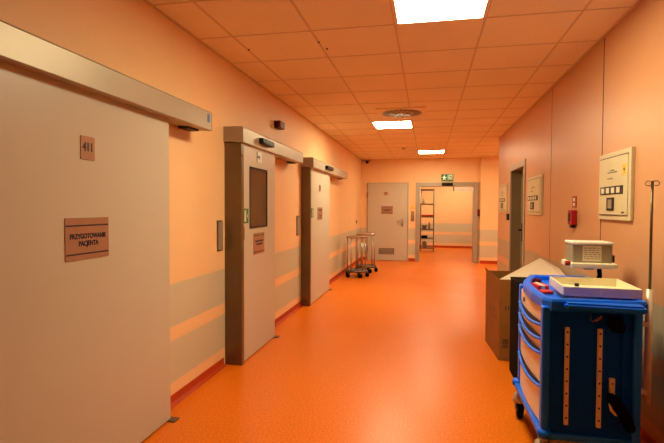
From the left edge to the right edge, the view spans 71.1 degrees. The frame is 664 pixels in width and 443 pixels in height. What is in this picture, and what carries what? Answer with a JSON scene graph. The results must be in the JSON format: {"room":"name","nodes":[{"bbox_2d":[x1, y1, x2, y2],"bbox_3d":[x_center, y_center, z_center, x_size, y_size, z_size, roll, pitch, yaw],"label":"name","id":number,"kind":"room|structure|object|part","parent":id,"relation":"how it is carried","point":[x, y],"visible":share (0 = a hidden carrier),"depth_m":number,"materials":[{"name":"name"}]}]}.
{"room":"hospital interior","nodes":[
{"label":"hospital interior","id":0,"kind":"room"},
{"bbox_2d":[0,0,360,395],"bbox_3d":[-1.390,-0.017,2.170,0.150,2.647,20.690,1,2,12],"label":"wall","id":1,"kind":"structure","parent":0,"point":[131,38],"depth_m":3.60,"materials":[{"name":"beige paint"}]},
{"bbox_2d":[0,20,211,442],"bbox_3d":[-1.201,0.270,2.283,0.180,2.068,2.333,1,2,12],"label":"door","id":2,"kind":"structure","parent":1,"relation":"in","point":[85,250],"depth_m":2.20,"materials":[{"name":"white metal"}]},
{"bbox_3d":[-1.182,0.081,2.249,0.004,0.200,0.293,1,2,12],"label":"sign plate","id":3,"kind":"part","parent":2,"relation":"part of","materials":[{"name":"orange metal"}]},
{"bbox_3d":[-1.179,-0.354,2.240,0.004,0.112,0.095,1,2,12],"label":"sign plate","id":4,"kind":"part","parent":2,"relation":"part of","materials":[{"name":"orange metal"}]},
{"bbox_3d":[-1.198,-0.695,2.255,0.179,0.138,2.328,1,2,12],"label":"rail","id":5,"kind":"part","parent":2,"relation":"part of","materials":[{"name":"metal"}]},
{"bbox_2d":[217,220,222,251],"bbox_3d":[-0.950,0.119,3.906,0.016,0.258,0.098,1,2,12],"label":"switch","id":6,"kind":"object","parent":1,"relation":"attached to","point":[219,222],"visible":1,"depth_m":3.90,"materials":[{"name":"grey metal"}]},
{"bbox_2d":[223,126,302,365],"bbox_3d":[-0.630,0.192,4.944,0.226,2.068,1.948,1,2,12],"label":"door","id":7,"kind":"structure","parent":1,"relation":"in","point":[249,155],"depth_m":4.18,"materials":[{"name":"white metal"}]},
{"bbox_3d":[-0.696,0.206,4.432,0.004,0.200,0.285,1,2,12],"label":"sign plate","id":8,"kind":"part","parent":7,"relation":"part of","materials":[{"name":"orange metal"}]},
{"bbox_3d":[-0.699,-0.223,4.415,0.004,0.530,0.435,1,2,12],"label":"pane","id":9,"kind":"part","parent":7,"relation":"part of","materials":[{"name":"clear glass"}]},
{"bbox_3d":[-0.649,-0.772,4.920,0.179,0.138,1.943,1,2,12],"label":"rail","id":10,"kind":"part","parent":7,"relation":"part of","materials":[{"name":"metal"}]},
{"bbox_2d":[170,257,360,408],"bbox_3d":[-1.307,1.271,2.191,0.030,0.072,20.690,1,2,12],"label":"baseboard","id":11,"kind":"structure","parent":1,"relation":"attached to","point":[184,392],"depth_m":3.74,"materials":[{"name":"red plastic"}]},
{"bbox_2d":[274,120,284,129],"bbox_3d":[-0.605,-1.114,5.373,0.075,0.084,0.180,1,2,12],"label":"beacon","id":12,"kind":"object","parent":1,"relation":"attached to","point":[278,124],"visible":1,"depth_m":5.29,"materials":[{"name":"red plastic"}]},
{"bbox_2d":[296,216,299,235],"bbox_3d":[-0.466,0.058,6.255,0.016,0.253,0.149,1,2,12],"label":"switch","id":13,"kind":"object","parent":1,"relation":"attached to","point":[297,217],"visible":1,"depth_m":6.23,"materials":[{"name":"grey metal"}]},
{"bbox_2d":[301,157,346,305],"bbox_3d":[-0.049,0.110,7.761,0.226,2.068,2.733,1,2,12],"label":"door","id":14,"kind":"structure","parent":1,"relation":"in","point":[315,173],"depth_m":6.74,"materials":[{"name":"white metal"}]},
{"bbox_3d":[-0.182,-0.120,7.041,0.004,0.190,0.320,1,2,12],"label":"sign plate","id":15,"kind":"part","parent":14,"relation":"part of","materials":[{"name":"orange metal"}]},
{"bbox_3d":[-0.068,-0.855,7.738,0.179,0.138,2.728,1,2,12],"label":"rail","id":16,"kind":"part","parent":14,"relation":"part of","materials":[{"name":"silver metal"}]},
{"bbox_2d":[141,247,579,442],"bbox_3d":[1.791,1.331,3.807,6.600,0.120,25.500,1,2,12],"label":"floor","id":17,"kind":"structure","parent":0,"point":[398,353],"depth_m":3.81,"materials":[{"name":"orange laminate"}]},
{"bbox_2d":[345,235,368,277],"bbox_3d":[0.500,0.693,9.277,0.474,0.816,0.485,1,2,12],"label":"stand","id":18,"kind":"object","parent":17,"relation":"on","point":[358,271],"visible":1,"depth_m":9.15,"materials":[{"name":"silver metal"}]},
{"bbox_3d":[0.310,0.637,9.326,0.025,0.664,0.025,1,2,12],"label":"leg","id":19,"kind":"part","parent":18,"relation":"part of","materials":[{"name":"silver metal"}]},
{"bbox_3d":[0.376,0.643,9.111,0.025,0.664,0.025,1,2,12],"label":"leg","id":20,"kind":"part","parent":18,"relation":"part of","materials":[{"name":"silver metal"}]},
{"bbox_3d":[0.494,0.634,9.454,0.025,0.664,0.025,1,2,12],"label":"leg","id":21,"kind":"part","parent":18,"relation":"part of","materials":[{"name":"silver metal"}]},
{"bbox_3d":[0.600,0.644,9.107,0.025,0.664,0.025,1,2,12],"label":"leg","id":22,"kind":"part","parent":18,"relation":"part of","materials":[{"name":"silver metal"}]},
{"bbox_3d":[0.673,0.638,9.319,0.025,0.664,0.025,1,2,12],"label":"leg","id":23,"kind":"part","parent":18,"relation":"part of","materials":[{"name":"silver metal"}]},
{"bbox_2d":[357,233,377,272],"bbox_3d":[0.745,0.665,9.992,0.474,0.831,0.485,1,2,12],"label":"stand","id":24,"kind":"object","parent":17,"relation":"on","point":[368,266],"visible":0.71,"depth_m":9.84,"materials":[{"name":"silver metal"}]},
{"bbox_3d":[0.844,0.617,9.822,0.025,0.679,0.025,1,2,12],"label":"leg","id":25,"kind":"part","parent":24,"relation":"part of","materials":[{"name":"silver metal"}]},
{"bbox_3d":[0.917,0.611,10.034,0.025,0.679,0.025,1,2,12],"label":"leg","id":26,"kind":"part","parent":24,"relation":"part of","materials":[{"name":"silver metal"}]},
{"bbox_2d":[420,189,434,251],"bbox_3d":[3.017,-0.038,14.724,0.432,1.970,0.478,1,2,12],"label":"shelf rack","id":27,"kind":"object","parent":17,"relation":"on","point":[433,190],"visible":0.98,"depth_m":14.51,"materials":[{"name":"silver metal"}]},
{"bbox_3d":[2.773,-0.033,14.545,0.027,1.970,0.028,1,2,12],"label":"post","id":28,"kind":"part","parent":27,"relation":"part of","materials":[{"name":"silver metal"}]},
{"bbox_3d":[3.170,-0.029,14.463,0.027,1.970,0.028,1,2,12],"label":"post","id":29,"kind":"part","parent":27,"relation":"part of","materials":[{"name":"silver metal"}]},
{"bbox_2d":[509,277,526,377],"bbox_3d":[1.648,0.873,3.746,0.353,0.797,0.358,1,2,12],"label":"waste bin","id":30,"kind":"object","parent":17,"relation":"on","point":[515,281],"visible":0.18,"depth_m":3.76,"materials":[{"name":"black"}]},
{"bbox_3d":[1.649,0.481,3.734,0.353,0.012,0.358,1,2,12],"label":"lid","id":31,"kind":"part","parent":30,"relation":"part of","materials":[{"name":"black plastic"}]},
{"bbox_2d":[485,258,564,360],"bbox_3d":[1.854,0.804,4.515,0.652,0.891,0.787,1,2,12],"label":"cardboard box","id":32,"kind":"object","parent":17,"relation":"on","point":[498,283],"visible":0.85,"depth_m":4.29,"materials":[{"name":"brown cardboard"}]},
{"bbox_2d":[512,259,653,442],"bbox_3d":[1.408,0.777,2.690,0.581,1.051,0.979,1,2,12],"label":"cart","id":33,"kind":"object","parent":17,"relation":"on","point":[569,359],"visible":0.95,"depth_m":2.33,"materials":[{"name":"blue plastic"}]},
{"bbox_3d":[1.239,0.741,3.030,0.038,0.670,0.054,1,2,12],"label":"corner post","id":34,"kind":"part","parent":33,"relation":"part of","materials":[{"name":"blue plastic"}]},
{"bbox_3d":[1.173,0.950,2.702,0.068,0.213,0.620,1,2,12],"label":"drawer","id":35,"kind":"part","parent":33,"relation":"part of","materials":[{"name":"white plastic"}]},
{"bbox_3d":[1.174,0.754,2.696,0.068,0.171,0.620,1,2,12],"label":"drawer","id":36,"kind":"part","parent":33,"relation":"part of","materials":[{"name":"white plastic"}]},
{"bbox_3d":[1.175,0.629,2.692,0.068,0.071,0.620,1,2,12],"label":"drawer","id":37,"kind":"part","parent":33,"relation":"part of","materials":[{"name":"plastic"}]},
{"bbox_3d":[1.175,0.478,2.688,0.068,0.073,0.620,1,2,12],"label":"lock panel","id":38,"kind":"part","parent":33,"relation":"part of","materials":[{"name":"plastic"}]},
{"bbox_3d":[1.175,0.554,2.690,0.068,0.071,0.620,1,2,12],"label":"drawer","id":39,"kind":"part","parent":33,"relation":"part of","materials":[{"name":"plastic"}]},
{"bbox_2d":[532,278,541,282],"bbox_3d":[1.293,0.379,2.929,0.039,0.040,0.039,-1,2,-28],"label":"roll","id":40,"kind":"object","parent":33,"relation":"on","point":[538,280],"visible":0.61,"depth_m":2.92,"materials":[{"name":"plastic"}]},
{"bbox_2d":[531,282,548,289],"bbox_3d":[1.244,0.389,2.778,0.063,0.032,0.124,0,2,5],"label":"box","id":41,"kind":"object","parent":33,"relation":"on","point":[539,286],"visible":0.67,"depth_m":2.73,"materials":[{"name":"red plastic"}]},
{"bbox_3d":[1.084,0.761,2.368,0.038,0.670,0.054,1,2,12],"label":"corner post","id":42,"kind":"part","parent":33,"relation":"part of","materials":[{"name":"blue plastic"}]},
{"bbox_2d":[538,290,552,293],"bbox_3d":[1.210,0.400,2.632,0.062,0.018,0.060,0,2,-6],"label":"packet","id":43,"kind":"object","parent":33,"relation":"on","point":[542,291],"visible":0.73,"depth_m":2.60,"materials":[{"name":"red plastic"}]},
{"bbox_2d":[523,275,647,314],"bbox_3d":[1.386,0.408,2.719,0.497,0.063,0.910,1,2,12],"label":"countertop","id":44,"kind":"structure","parent":33,"relation":"on","point":[555,301],"depth_m":2.38,"materials":[{"name":"blue plastic"}]},
{"bbox_2d":[561,259,617,268],"bbox_3d":[1.631,0.271,2.956,0.260,0.032,0.230,1,2,12],"label":"shelf","id":45,"kind":"object","parent":33,"relation":"attached to","point":[582,265],"depth_m":2.85,"materials":[{"name":"white plastic"}]},
{"bbox_2d":[565,240,614,262],"bbox_3d":[1.635,0.190,2.958,0.240,0.130,0.180,1,2,12],"label":"electronic device","id":46,"kind":"object","parent":33,"relation":"on","point":[585,251],"visible":1,"depth_m":2.88,"materials":[{"name":"white plastic"}]},
{"bbox_3d":[1.633,0.134,2.956,0.236,0.018,0.180,1,2,12],"label":"lid","id":47,"kind":"part","parent":46,"relation":"part of","materials":[{"name":"white plastic"}]},
{"bbox_2d":[549,276,642,298],"bbox_3d":[1.419,0.357,2.535,0.359,0.048,0.374,1,2,15],"label":"metal tray","id":48,"kind":"object","parent":33,"relation":"on","point":[588,287],"visible":1,"depth_m":2.42,"materials":[{"name":"white"}]},
{"bbox_3d":[1.691,0.347,2.951,0.047,0.107,0.027,1,2,12],"label":"shelf arm","id":49,"kind":"part","parent":33,"relation":"part of","materials":[{"name":"black rubber"}]},
{"bbox_3d":[1.318,0.416,2.241,0.351,0.034,0.084,1,2,12],"label":"push handle","id":50,"kind":"part","parent":33,"relation":"part of","materials":[{"name":"blue plastic"}]},
{"bbox_2d":[607,315,625,332],"bbox_3d":[1.379,0.499,2.249,0.075,0.083,0.042,1,2,12],"label":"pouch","id":51,"kind":"object","parent":33,"relation":"hanging from","point":[616,324],"visible":1,"depth_m":2.23,"materials":[{"name":"fabric"}]},
{"bbox_2d":[607,393,635,432],"bbox_3d":[1.411,0.934,2.265,0.128,0.187,0.031,1,2,12],"label":"strap","id":52,"kind":"object","parent":33,"relation":"hanging from","point":[620,410],"visible":1,"depth_m":2.25,"materials":[{"name":"black fabric"}]},
{"bbox_3d":[1.493,0.765,2.284,0.038,0.670,0.054,1,2,12],"label":"corner post","id":53,"kind":"part","parent":33,"relation":"part of","materials":[{"name":"blue plastic"}]},
{"bbox_2d":[645,180,659,288],"bbox_3d":[1.587,0.066,2.310,0.069,0.542,0.013,1,2,12],"label":"pole","id":54,"kind":"object","parent":33,"relation":"on","point":[652,182],"visible":1,"depth_m":2.31,"materials":[{"name":"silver metal"}]},
{"bbox_3d":[1.587,0.068,2.310,0.013,0.538,0.013,1,2,12],"label":"rod","id":55,"kind":"part","parent":54,"relation":"part of","materials":[{"name":"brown metal"}]},
{"bbox_2d":[147,0,637,158],"bbox_3d":[1.802,-1.435,3.724,6.600,0.120,25.500,1,2,12],"label":"ceiling","id":56,"kind":"structure","parent":0,"point":[238,17],"depth_m":3.91,"materials":[{"name":"tile"}]},
{"bbox_2d":[371,121,412,128],"bbox_3d":[0.929,-1.476,7.093,0.600,0.006,0.600,1,2,12],"label":"recessed light","id":57,"kind":"object","parent":56,"relation":"in","point":[387,124],"visible":1,"depth_m":7.05,"materials":[{"name":"white plastic"}]},
{"bbox_2d":[153,0,631,158],"bbox_3d":[1.539,-1.308,1.519,5.824,0.005,20.670,1,2,12],"label":"grid","id":58,"kind":"object","parent":56,"relation":"attached to","point":[190,1],"visible":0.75,"depth_m":4.15,"materials":[{"name":"white metal"}]},
{"bbox_2d":[376,107,425,118],"bbox_3d":[0.927,-1.441,6.171,0.630,0.015,0.630,1,2,12],"label":"ceiling vent","id":59,"kind":"object","parent":56,"relation":"in","point":[405,112],"visible":1,"depth_m":6.11,"materials":[{"name":"metal"}]},
{"bbox_2d":[418,150,444,153],"bbox_3d":[2.243,-1.573,10.497,0.600,0.006,0.600,1,2,12],"label":"recessed light","id":60,"kind":"object","parent":56,"relation":"in","point":[422,151],"visible":0.93,"depth_m":10.41,"materials":[{"name":"white plastic"}]},
{"bbox_2d":[391,0,490,24],"bbox_3d":[0.670,-1.350,2.860,0.600,0.006,0.600,1,2,12],"label":"recessed light","id":61,"kind":"object","parent":56,"relation":"in","point":[405,12],"visible":1,"depth_m":2.97,"materials":[{"name":"white plastic"}]},
{"bbox_2d":[361,157,498,262],"bbox_3d":[3.439,-0.285,11.739,6.600,2.647,0.290,1,2,12],"label":"wall","id":62,"kind":"structure","parent":0,"point":[483,170],"depth_m":11.82,"materials":[{"name":"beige paint"}]},
{"bbox_2d":[367,183,408,260],"bbox_3d":[1.441,0.005,12.103,1.075,2.030,0.121,1,2,12],"label":"door","id":63,"kind":"structure","parent":62,"relation":"in","point":[387,203],"depth_m":12.10,"materials":[{"name":"grey metal"}]},
{"bbox_3d":[1.433,-0.298,12.099,0.305,0.205,0.004,1,2,12],"label":"sign plate","id":64,"kind":"part","parent":63,"relation":"part of","materials":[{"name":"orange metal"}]},
{"bbox_2d":[411,211,413,220],"bbox_3d":[2.082,-0.142,12.003,0.053,0.233,0.030,1,2,12],"label":"switch","id":65,"kind":"object","parent":62,"relation":"attached to","point":[412,212],"visible":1,"depth_m":11.99,"materials":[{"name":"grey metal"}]},
{"bbox_2d":[363,257,496,263],"bbox_3d":[3.634,1.007,11.621,5.846,0.072,0.120,1,2,13],"label":"baseboard","id":66,"kind":"structure","parent":62,"relation":"attached to","point":[409,259],"depth_m":11.55,"materials":[{"name":"red plastic"}]},
{"bbox_2d":[415,182,478,262],"bbox_3d":[2.929,0.017,11.894,1.545,2.030,0.290,1,2,12],"label":"door frame","id":67,"kind":"structure","parent":62,"relation":"in","point":[457,186],"depth_m":11.73,"materials":[{"name":"grey metal"}]},
{"bbox_2d":[441,174,452,180],"bbox_3d":[2.925,-1.115,11.789,0.285,0.164,0.052,1,2,12],"label":"exit sign","id":68,"kind":"object","parent":62,"relation":"attached to","point":[444,177],"visible":1,"depth_m":11.77,"materials":[{"name":"green plastic"}]},
{"bbox_2d":[420,186,472,245],"bbox_3d":[4.331,-0.411,16.067,6.600,2.647,0.150,1,2,12],"label":"wall","id":69,"kind":"structure","parent":0,"point":[452,209],"depth_m":16.06,"materials":[{"name":"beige paint"}]},
{"bbox_2d":[419,245,471,247],"bbox_3d":[4.308,0.878,16.017,6.300,0.072,0.030,1,2,12],"label":"baseboard","id":70,"kind":"structure","parent":69,"relation":"attached to","point":[435,246],"depth_m":16.06,"materials":[{"name":"red plastic"}]},
{"bbox_2d":[497,0,663,442],"bbox_3d":[1.404,0.061,-0.068,0.250,2.647,17.430,1,2,12],"label":"wall","id":71,"kind":"structure","parent":0,"point":[632,108],"depth_m":3.33,"materials":[{"name":"beige paint"}]},
{"bbox_2d":[143,0,641,159],"bbox_3d":[0.160,-1.321,1.813,3.004,0.006,20.690,1,2,12],"label":"trim","id":72,"kind":"structure","parent":71,"relation":"attached to","point":[145,1],"depth_m":3.92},
{"bbox_2d":[499,183,507,211],"bbox_3d":[2.893,-0.392,7.860,0.036,0.470,0.780,1,2,12],"label":"control panel","id":73,"kind":"object","parent":71,"relation":"attached to","point":[503,189],"visible":1,"depth_m":7.73,"materials":[{"name":"beige paint"}]},
{"bbox_3d":[2.888,-0.392,7.861,0.008,0.400,0.710,1,2,12],"label":"panel","id":74,"kind":"part","parent":73,"relation":"part of","materials":[{"name":"beige paint"}]},
{"bbox_2d":[508,159,525,270],"bbox_3d":[2.784,0.173,6.683,0.264,2.030,1.130,1,2,12],"label":"door","id":75,"kind":"structure","parent":71,"relation":"in","point":[518,170],"depth_m":7.17,"materials":[{"name":"grey metal"}]},
{"bbox_2d":[527,174,542,214],"bbox_3d":[2.419,-0.310,5.560,0.036,0.460,0.740,1,2,12],"label":"control panel","id":76,"kind":"object","parent":71,"relation":"attached to","point":[534,184],"visible":1,"depth_m":5.45,"materials":[{"name":"beige paint"}]},
{"bbox_2d":[549,88,552,256],"bbox_3d":[2.296,-0.119,4.886,0.003,2.557,0.006,1,2,12],"label":"joint","id":77,"kind":"object","parent":71,"relation":"attached to","point":[552,88],"visible":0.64,"depth_m":4.88,"materials":[{"name":"brown metal"}]},
{"bbox_2d":[568,210,576,227],"bbox_3d":[2.103,-0.023,4.065,0.048,0.157,0.120,1,2,12],"label":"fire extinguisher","id":78,"kind":"object","parent":71,"relation":"attached to","point":[572,214],"visible":1,"depth_m":4.02,"materials":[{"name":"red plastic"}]},
{"bbox_2d":[572,196,576,207],"bbox_3d":[2.127,-0.172,4.074,0.008,0.100,0.105,1,2,12],"label":"fire sign","id":79,"kind":"object","parent":71,"relation":"attached to","point":[574,198],"visible":1,"depth_m":4.06,"materials":[{"name":"red plastic"}]},
{"bbox_2d":[600,37,604,240],"bbox_3d":[2.002,-0.077,3.456,0.003,2.557,0.008,1,2,12],"label":"joint","id":80,"kind":"object","parent":71,"relation":"attached to","point":[604,37],"visible":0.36,"depth_m":3.44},
{"bbox_2d":[598,147,634,220],"bbox_3d":[1.927,-0.243,3.171,0.036,0.465,0.550,1,2,12],"label":"control panel","id":81,"kind":"object","parent":71,"relation":"attached to","point":[617,169],"visible":1,"depth_m":3.09,"materials":[{"name":"beige paint"}]},
{"bbox_3d":[1.921,-0.243,3.172,0.008,0.395,0.480,1,2,12],"label":"panel","id":82,"kind":"part","parent":81,"relation":"part of","materials":[{"name":"beige paint"}]},
{"bbox_2d":[640,426,655,442],"bbox_3d":[1.261,1.347,-0.001,0.030,0.072,17.430,1,2,12],"label":"baseboard","id":83,"kind":"structure","parent":71,"relation":"attached to","point":[644,437],"depth_m":2.72,"materials":[{"name":"red plastic"}]}
]}

